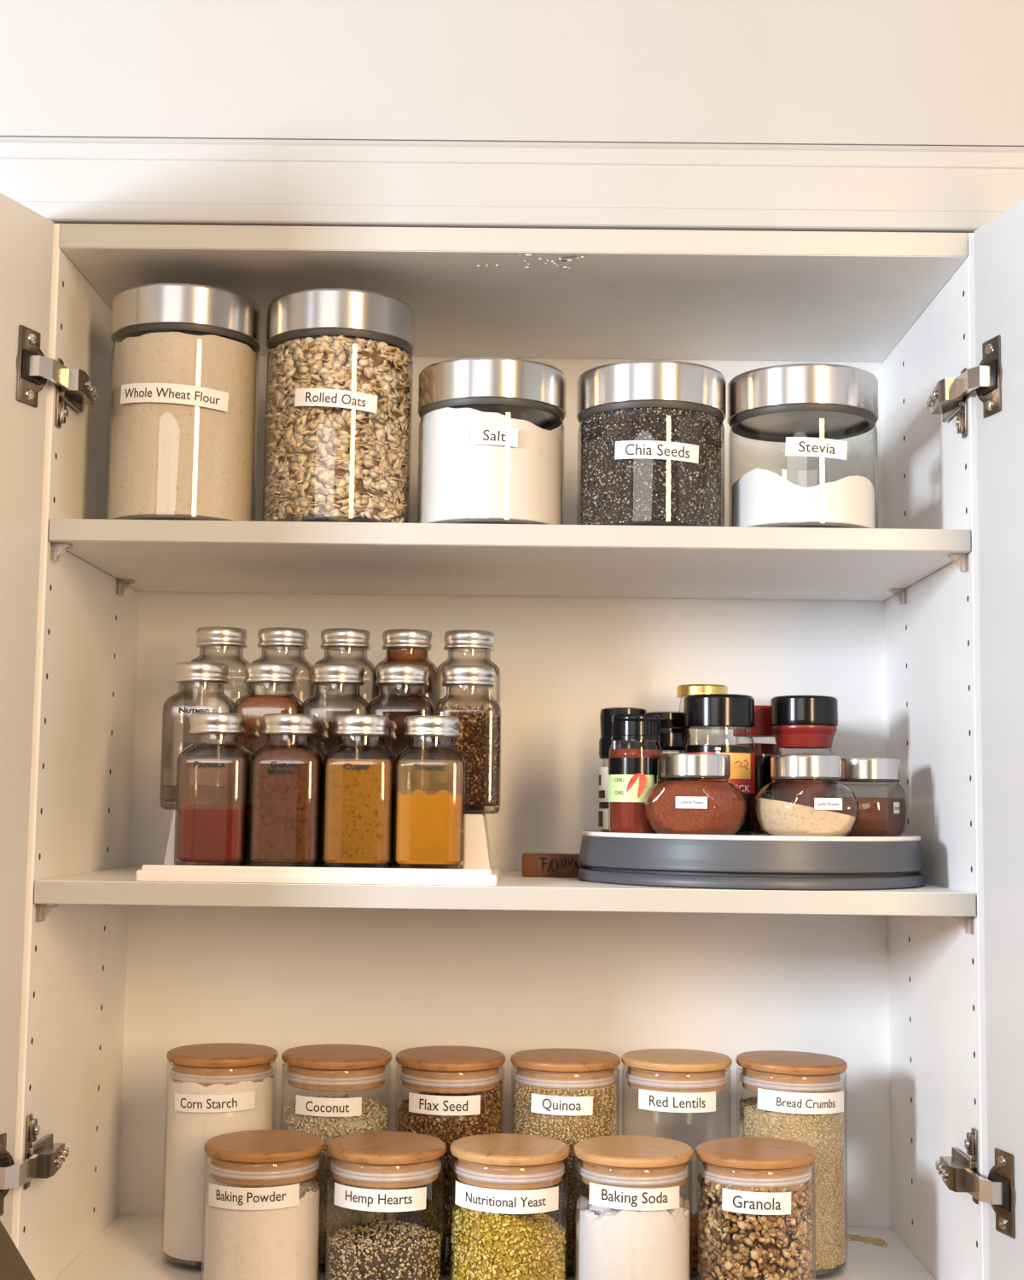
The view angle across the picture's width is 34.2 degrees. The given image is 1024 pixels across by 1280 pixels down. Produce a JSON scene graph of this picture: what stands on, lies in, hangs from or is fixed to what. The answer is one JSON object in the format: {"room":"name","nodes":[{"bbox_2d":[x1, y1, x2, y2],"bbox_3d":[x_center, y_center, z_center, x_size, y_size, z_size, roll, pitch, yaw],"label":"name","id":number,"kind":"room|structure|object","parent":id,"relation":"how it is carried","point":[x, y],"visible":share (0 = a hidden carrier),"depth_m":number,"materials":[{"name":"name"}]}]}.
{"room":"kitchen","nodes":[
{"label":"kitchen","id":0,"kind":"room"},
{"bbox_2d":[0,0,1023,146],"bbox_3d":[0.257,-0.650,1.387,4.300,0.614,0.302,1,-6,0],"label":"wall","id":1,"kind":"structure","parent":0,"point":[888,72],"depth_m":1.21,"materials":[{"name":"white paint"}]},
{"bbox_2d":[0,192,1023,1279],"bbox_3d":[-0.017,0.090,1.153,0.900,0.785,0.635,1,-6,0],"label":"upper cabinet","id":2,"kind":"object","parent":1,"relation":"attached to","point":[913,622],"visible":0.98,"depth_m":1.32,"materials":[{"name":"white laminate"}]},
{"bbox_2d":[0,1133,14,1215],"bbox_3d":[-0.346,0.360,1.118,0.004,0.054,0.034,-1,-6,20],"label":"hinge","id":3,"kind":"object","parent":2,"relation":"on","point":[7,1140],"depth_m":1.12,"materials":[{"name":"silver metal"}]},
{"bbox_2d":[16,325,46,407],"bbox_3d":[-0.339,-0.192,1.173,0.004,0.054,0.034,-1,-6,20],"label":"hinge","id":4,"kind":"object","parent":2,"relation":"on","point":[31,340],"depth_m":1.17,"materials":[{"name":"silver metal"}]},
{"bbox_2d":[104,283,261,521],"bbox_3d":[-0.248,-0.168,1.261,0.112,0.177,0.112,1,-6,0],"label":"glass canister","id":5,"kind":"object","parent":2,"relation":"on","point":[183,421],"visible":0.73,"depth_m":1.22,"materials":[{"name":"grey"}]},
{"bbox_2d":[160,1042,278,1268],"bbox_3d":[-0.228,0.400,1.296,0.086,0.157,0.086,1,-6,0],"label":"lid jar","id":6,"kind":"object","parent":2,"relation":"on","point":[217,1089],"visible":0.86,"depth_m":1.26,"materials":[{"name":"clear glass"}]},
{"bbox_2d":[200,1129,324,1279],"bbox_3d":[-0.179,0.415,1.194,0.086,0.108,0.086,1,-6,0],"label":"lid jar","id":7,"kind":"object","parent":2,"relation":"on","point":[265,1226],"visible":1,"depth_m":1.16,"materials":[{"name":"clear glass"}]},
{"bbox_2d":[135,768,500,886],"bbox_3d":[-0.136,0.138,1.253,0.253,0.082,0.172,1,-6,0],"label":"rack","id":8,"kind":"object","parent":2,"relation":"on","point":[479,870],"visible":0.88,"depth_m":1.17,"materials":[{"name":"white plastic"}]},
{"bbox_2d":[159,661,234,809],"bbox_3d":[-0.237,0.073,1.262,0.051,0.111,0.051,1,-6,0],"label":"bottle","id":9,"kind":"object","parent":8,"relation":"on","point":[189,672],"visible":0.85,"depth_m":1.25,"materials":[{"name":"clear glass"}]},
{"bbox_2d":[174,712,252,866],"bbox_3d":[-0.214,0.109,1.201,0.051,0.111,0.051,1,-6,0],"label":"bottle","id":10,"kind":"object","parent":8,"relation":"on","point":[203,833],"visible":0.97,"depth_m":1.18,"materials":[{"name":"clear glass"}]},
{"bbox_2d":[182,626,255,768],"bbox_3d":[-0.232,0.046,1.320,0.051,0.111,0.051,1,-6,0],"label":"bottle","id":11,"kind":"object","parent":8,"relation":"on","point":[210,637],"visible":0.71,"depth_m":1.31,"materials":[{"name":"clear glass"}]},
{"bbox_2d":[230,662,302,804],"bbox_3d":[-0.184,0.074,1.262,0.051,0.111,0.051,1,-6,0],"label":"bottle","id":12,"kind":"object","parent":8,"relation":"on","point":[253,706],"visible":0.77,"depth_m":1.24,"materials":[{"name":"clear glass"}]},
{"bbox_2d":[246,627,312,714],"bbox_3d":[-0.183,0.047,1.320,0.051,0.111,0.051,1,-6,0],"label":"bottle","id":13,"kind":"object","parent":8,"relation":"on","point":[270,638],"visible":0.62,"depth_m":1.31,"materials":[{"name":"clear glass"}]},
{"bbox_2d":[247,713,324,866],"bbox_3d":[-0.162,0.110,1.201,0.051,0.111,0.051,1,-6,0],"label":"bottle","id":14,"kind":"object","parent":8,"relation":"on","point":[286,791],"visible":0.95,"depth_m":1.18,"materials":[{"name":"clear glass"}]},
{"bbox_2d":[135,865,500,886],"bbox_3d":[-0.137,0.175,1.249,0.253,0.008,0.172,1,-6,0],"label":"tray","id":15,"kind":"object","parent":8,"relation":"on","point":[475,875],"depth_m":1.16,"materials":[{"name":"white plastic"}]},
{"bbox_2d":[299,663,369,759],"bbox_3d":[-0.133,0.074,1.262,0.051,0.111,0.051,1,-6,0],"label":"bottle","id":16,"kind":"object","parent":8,"relation":"on","point":[327,674],"visible":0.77,"depth_m":1.25,"materials":[{"name":"clear glass"}]},
{"bbox_2d":[309,628,376,715],"bbox_3d":[-0.133,0.048,1.319,0.051,0.111,0.051,1,-6,0],"label":"bottle","id":17,"kind":"object","parent":8,"relation":"on","point":[334,639],"visible":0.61,"depth_m":1.31,"materials":[{"name":"clear glass"}]},
{"bbox_2d":[320,714,395,867],"bbox_3d":[-0.110,0.110,1.200,0.051,0.111,0.051,1,-6,0],"label":"bottle","id":18,"kind":"object","parent":8,"relation":"on","point":[357,811],"visible":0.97,"depth_m":1.18,"materials":[{"name":"clear glass"}]},
{"bbox_2d":[365,663,436,791],"bbox_3d":[-0.084,0.075,1.261,0.051,0.111,0.051,1,-6,0],"label":"bottle","id":19,"kind":"object","parent":8,"relation":"on","point":[421,753],"visible":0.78,"depth_m":1.24,"materials":[{"name":"clear glass"}]},
{"bbox_2d":[372,628,439,717],"bbox_3d":[-0.084,0.048,1.319,0.051,0.111,0.051,1,-6,0],"label":"bottle","id":20,"kind":"object","parent":8,"relation":"on","point":[403,646],"visible":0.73,"depth_m":1.30,"materials":[{"name":"clear glass"}]},
{"bbox_2d":[393,715,466,868],"bbox_3d":[-0.058,0.111,1.200,0.051,0.111,0.051,1,-6,0],"label":"bottle","id":21,"kind":"object","parent":8,"relation":"on","point":[429,827],"visible":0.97,"depth_m":1.18,"materials":[{"name":"clear glass"}]},
{"bbox_2d":[432,664,501,814],"bbox_3d":[-0.034,0.076,1.261,0.051,0.111,0.051,1,-6,0],"label":"bottle","id":22,"kind":"object","parent":8,"relation":"on","point":[480,741],"visible":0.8,"depth_m":1.24,"materials":[{"name":"clear glass"}]},
{"bbox_2d":[435,629,500,756],"bbox_3d":[-0.035,0.049,1.319,0.051,0.111,0.051,1,-6,0],"label":"bottle","id":23,"kind":"object","parent":8,"relation":"on","point":[458,641],"visible":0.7,"depth_m":1.31,"materials":[{"name":"clear glass"}]},
{"bbox_2d":[280,1043,392,1270],"bbox_3d":[-0.138,0.401,1.295,0.086,0.157,0.086,1,-6,0],"label":"lid jar","id":24,"kind":"object","parent":2,"relation":"on","point":[338,1067],"visible":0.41,"depth_m":1.26,"materials":[{"name":"clear glass"}]},
{"bbox_2d":[261,288,415,523],"bbox_3d":[-0.131,-0.165,1.260,0.112,0.174,0.112,1,-6,0],"label":"glass canister","id":25,"kind":"object","parent":2,"relation":"on","point":[338,387],"visible":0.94,"depth_m":1.22,"materials":[{"name":"grey"}]},
{"bbox_2d":[324,1131,446,1279],"bbox_3d":[-0.091,0.416,1.193,0.086,0.108,0.086,1,-6,0],"label":"lid jar","id":26,"kind":"object","parent":2,"relation":"on","point":[389,1249],"visible":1,"depth_m":1.17,"materials":[{"name":"clear glass"}]},
{"bbox_2d":[393,1045,506,1272],"bbox_3d":[-0.049,0.402,1.294,0.086,0.157,0.086,1,-6,0],"label":"lid jar","id":27,"kind":"object","parent":2,"relation":"on","point":[460,1086],"visible":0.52,"depth_m":1.26,"materials":[{"name":"clear glass"}]},
{"bbox_2d":[417,356,566,524],"bbox_3d":[-0.015,-0.139,1.256,0.112,0.124,0.112,1,-6,0],"label":"glass canister","id":28,"kind":"object","parent":2,"relation":"on","point":[491,454],"visible":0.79,"depth_m":1.21,"materials":[{"name":"grey"}]},
{"bbox_2d":[38,866,972,916],"bbox_3d":[-0.005,0.194,1.300,0.656,0.016,0.285,1,-6,0],"label":"shelf","id":29,"kind":"object","parent":2,"relation":"attached to","point":[62,890],"depth_m":1.16,"materials":[{"name":"white laminate"}]},
{"bbox_2d":[448,1133,570,1279],"bbox_3d":[-0.002,0.417,1.193,0.086,0.108,0.086,1,-6,0],"label":"lid jar","id":30,"kind":"object","parent":2,"relation":"on","point":[502,1230],"visible":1,"depth_m":1.16,"materials":[{"name":"clear glass"}]},
{"bbox_2d":[50,518,969,600],"bbox_3d":[-0.001,-0.061,1.326,0.656,0.016,0.285,1,-6,0],"label":"shelf","id":31,"kind":"object","parent":2,"relation":"attached to","point":[132,560],"depth_m":1.25,"materials":[{"name":"white laminate"}]},
{"bbox_2d":[0,136,1023,232],"bbox_3d":[0.251,-0.326,1.230,4.280,0.063,0.055,1,-6,0],"label":"trim","id":32,"kind":"structure","parent":2,"relation":"attached to","point":[63,180],"depth_m":1.21,"materials":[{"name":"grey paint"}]},
{"bbox_2d":[522,853,584,877],"bbox_3d":[0.037,0.181,1.340,0.058,0.018,0.025,1,-6,0],"label":"wooden block","id":33,"kind":"object","parent":2,"relation":"on","point":[533,864],"visible":0.91,"depth_m":1.33,"materials":[{"name":"brown wood"}]},
{"bbox_2d":[510,1047,620,1274],"bbox_3d":[0.041,0.403,1.293,0.086,0.157,0.086,1,-6,0],"label":"lid jar","id":34,"kind":"object","parent":2,"relation":"on","point":[565,1095],"visible":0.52,"depth_m":1.26,"materials":[{"name":"clear glass"}]},
{"bbox_2d":[573,1134,693,1279],"bbox_3d":[0.087,0.418,1.192,0.086,0.108,0.086,1,-6,0],"label":"lid jar","id":35,"kind":"object","parent":2,"relation":"on","point":[633,1223],"visible":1,"depth_m":1.16,"materials":[{"name":"clear glass"}]},
{"bbox_2d":[576,360,726,526],"bbox_3d":[0.105,-0.137,1.255,0.112,0.123,0.112,1,-6,0],"label":"glass canister","id":36,"kind":"object","parent":2,"relation":"on","point":[651,445],"visible":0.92,"depth_m":1.21,"materials":[{"name":"grey"}]},
{"bbox_2d":[621,1048,732,1275],"bbox_3d":[0.128,0.403,1.293,0.086,0.158,0.086,1,-6,0],"label":"lid jar","id":37,"kind":"object","parent":2,"relation":"on","point":[674,1080],"visible":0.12,"depth_m":1.26,"materials":[{"name":"clear glass"}]},
{"bbox_2d":[576,829,925,890],"bbox_3d":[0.184,0.169,1.294,0.267,0.038,0.267,1,-6,0],"label":"turntable","id":38,"kind":"object","parent":2,"relation":"on","point":[753,862],"visible":0.98,"depth_m":1.18,"materials":[{"name":"grey plastic"}]},
{"bbox_2d":[598,707,648,831],"bbox_3d":[0.087,0.102,1.298,0.039,0.098,0.039,1,-6,0],"label":"spice jar","id":39,"kind":"object","parent":38,"relation":"on","point":[606,714],"visible":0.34,"depth_m":1.29,"materials":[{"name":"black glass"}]},
{"bbox_2d":[608,714,663,833],"bbox_3d":[0.094,0.102,1.256,0.042,0.090,0.042,1,-6,0],"label":"jar","id":40,"kind":"object","parent":38,"relation":"on","point":[631,772],"visible":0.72,"depth_m":1.24,"materials":[{"name":"clear glass"}]},
{"bbox_2d":[626,773,639,791],"bbox_3d":[0.090,0.106,1.235,0.010,0.014,0.001,0,-6,10],"label":"print","id":41,"kind":"object","parent":40,"relation":"on","point":[632,780],"depth_m":1.24,"materials":[{"name":"red"}]},
{"bbox_2d":[637,773,647,797],"bbox_3d":[0.097,0.108,1.235,0.007,0.018,0.001,2,-6,-10],"label":"print","id":42,"kind":"object","parent":40,"relation":"on","point":[642,778],"depth_m":1.23,"materials":[{"name":"red paper"}]},
{"bbox_2d":[646,711,690,780],"bbox_3d":[0.123,0.107,1.331,0.040,0.097,0.040,-1,-6,19],"label":"spice jar","id":43,"kind":"object","parent":38,"relation":"on","point":[673,733],"visible":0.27,"depth_m":1.32,"materials":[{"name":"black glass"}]},
{"bbox_2d":[642,753,747,835],"bbox_3d":[0.135,0.115,1.228,0.077,0.061,0.061,-2,-6,22],"label":"spice jar","id":44,"kind":"object","parent":38,"relation":"on","point":[679,807],"visible":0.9,"depth_m":1.20,"materials":[{"name":"clear glass"}]},
{"bbox_2d":[676,684,727,753],"bbox_3d":[0.157,0.099,1.374,0.042,0.122,0.042,1,-6,0],"label":"lid jar","id":45,"kind":"object","parent":38,"relation":"on","point":[683,690],"visible":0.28,"depth_m":1.36,"materials":[{"name":"gold glass"}]},
{"bbox_2d":[682,693,755,835],"bbox_3d":[0.161,0.098,1.296,0.057,0.108,0.058,1,-6,0],"label":"spice jar","id":46,"kind":"object","parent":38,"relation":"on","point":[703,711],"visible":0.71,"depth_m":1.28,"materials":[{"name":"clear glass"}]},
{"bbox_2d":[715,747,721,754],"bbox_3d":[0.157,0.087,1.270,0.010,0.010,0.003,0,-6,8],"label":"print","id":47,"kind":"object","parent":46,"relation":"on","point":[718,750],"depth_m":1.27,"materials":[{"name":"white paper"}]},
{"bbox_2d":[578,835,924,873],"bbox_3d":[0.184,0.165,1.294,0.265,0.023,0.265,1,-6,0],"label":"tray","id":48,"kind":"object","parent":38,"relation":"on","point":[599,854],"depth_m":1.18,"materials":[{"name":"grey plastic"}]},
{"bbox_2d":[733,705,782,835],"bbox_3d":[0.201,0.107,1.361,0.041,0.105,0.042,1,-6,0],"label":"jar","id":49,"kind":"object","parent":38,"relation":"on","point":[764,752],"visible":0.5,"depth_m":1.34,"materials":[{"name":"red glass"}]},
{"bbox_2d":[770,695,837,810],"bbox_3d":[0.232,0.100,1.318,0.053,0.110,0.053,1,-6,0],"label":"jar","id":50,"kind":"object","parent":38,"relation":"on","point":[796,721],"visible":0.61,"depth_m":1.30,"materials":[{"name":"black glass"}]},
{"bbox_2d":[753,754,859,836],"bbox_3d":[0.217,0.116,1.227,0.077,0.061,0.061,2,-6,-13],"label":"spice jar","id":51,"kind":"object","parent":38,"relation":"on","point":[776,817],"visible":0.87,"depth_m":1.20,"materials":[{"name":"clear glass"}]},
{"bbox_2d":[826,757,906,836],"bbox_3d":[0.273,0.122,1.280,0.052,0.061,0.077,-2,-6,26],"label":"spice jar","id":52,"kind":"object","parent":38,"relation":"on","point":[877,817],"visible":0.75,"depth_m":1.26,"materials":[{"name":"clear glass"}]},
{"bbox_2d":[695,1137,816,1279],"bbox_3d":[0.174,0.419,1.191,0.086,0.108,0.086,1,-6,0],"label":"lid jar","id":53,"kind":"object","parent":2,"relation":"on","point":[754,1208],"visible":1,"depth_m":1.16,"materials":[{"name":"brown glass"}]},
{"bbox_2d":[735,1050,848,1277],"bbox_3d":[0.217,0.405,1.292,0.086,0.158,0.086,1,-6,0],"label":"lid jar","id":54,"kind":"object","parent":2,"relation":"on","point":[800,1098],"visible":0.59,"depth_m":1.26,"materials":[{"name":"clear glass"}]},
{"bbox_2d":[727,363,878,528],"bbox_3d":[0.219,-0.135,1.254,0.112,0.122,0.112,1,-6,0],"label":"glass canister","id":55,"kind":"object","parent":2,"relation":"on","point":[807,408],"visible":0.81,"depth_m":1.21,"materials":[{"name":"grey"}]},
{"bbox_2d":[843,1233,887,1247],"bbox_3d":[0.283,0.494,1.375,0.069,0.002,0.023,-4,-7,39],"label":"powder","id":56,"kind":"object","parent":2,"relation":"on","point":[877,1241],"visible":0.67,"depth_m":1.37,"materials":[{"name":"beige food"}]},
{"bbox_2d":[976,335,1002,418],"bbox_3d":[0.335,-0.184,1.167,0.004,0.054,0.034,2,-6,-13],"label":"hinge","id":57,"kind":"object","parent":2,"relation":"on","point":[989,348],"depth_m":1.16,"materials":[{"name":"silver metal"}]},
{"bbox_2d":[988,1147,1016,1239],"bbox_3d":[0.328,0.369,1.112,0.004,0.054,0.034,2,-6,-13],"label":"hinge","id":58,"kind":"object","parent":2,"relation":"on","point":[1002,1161],"depth_m":1.11,"materials":[{"name":"silver metal"}]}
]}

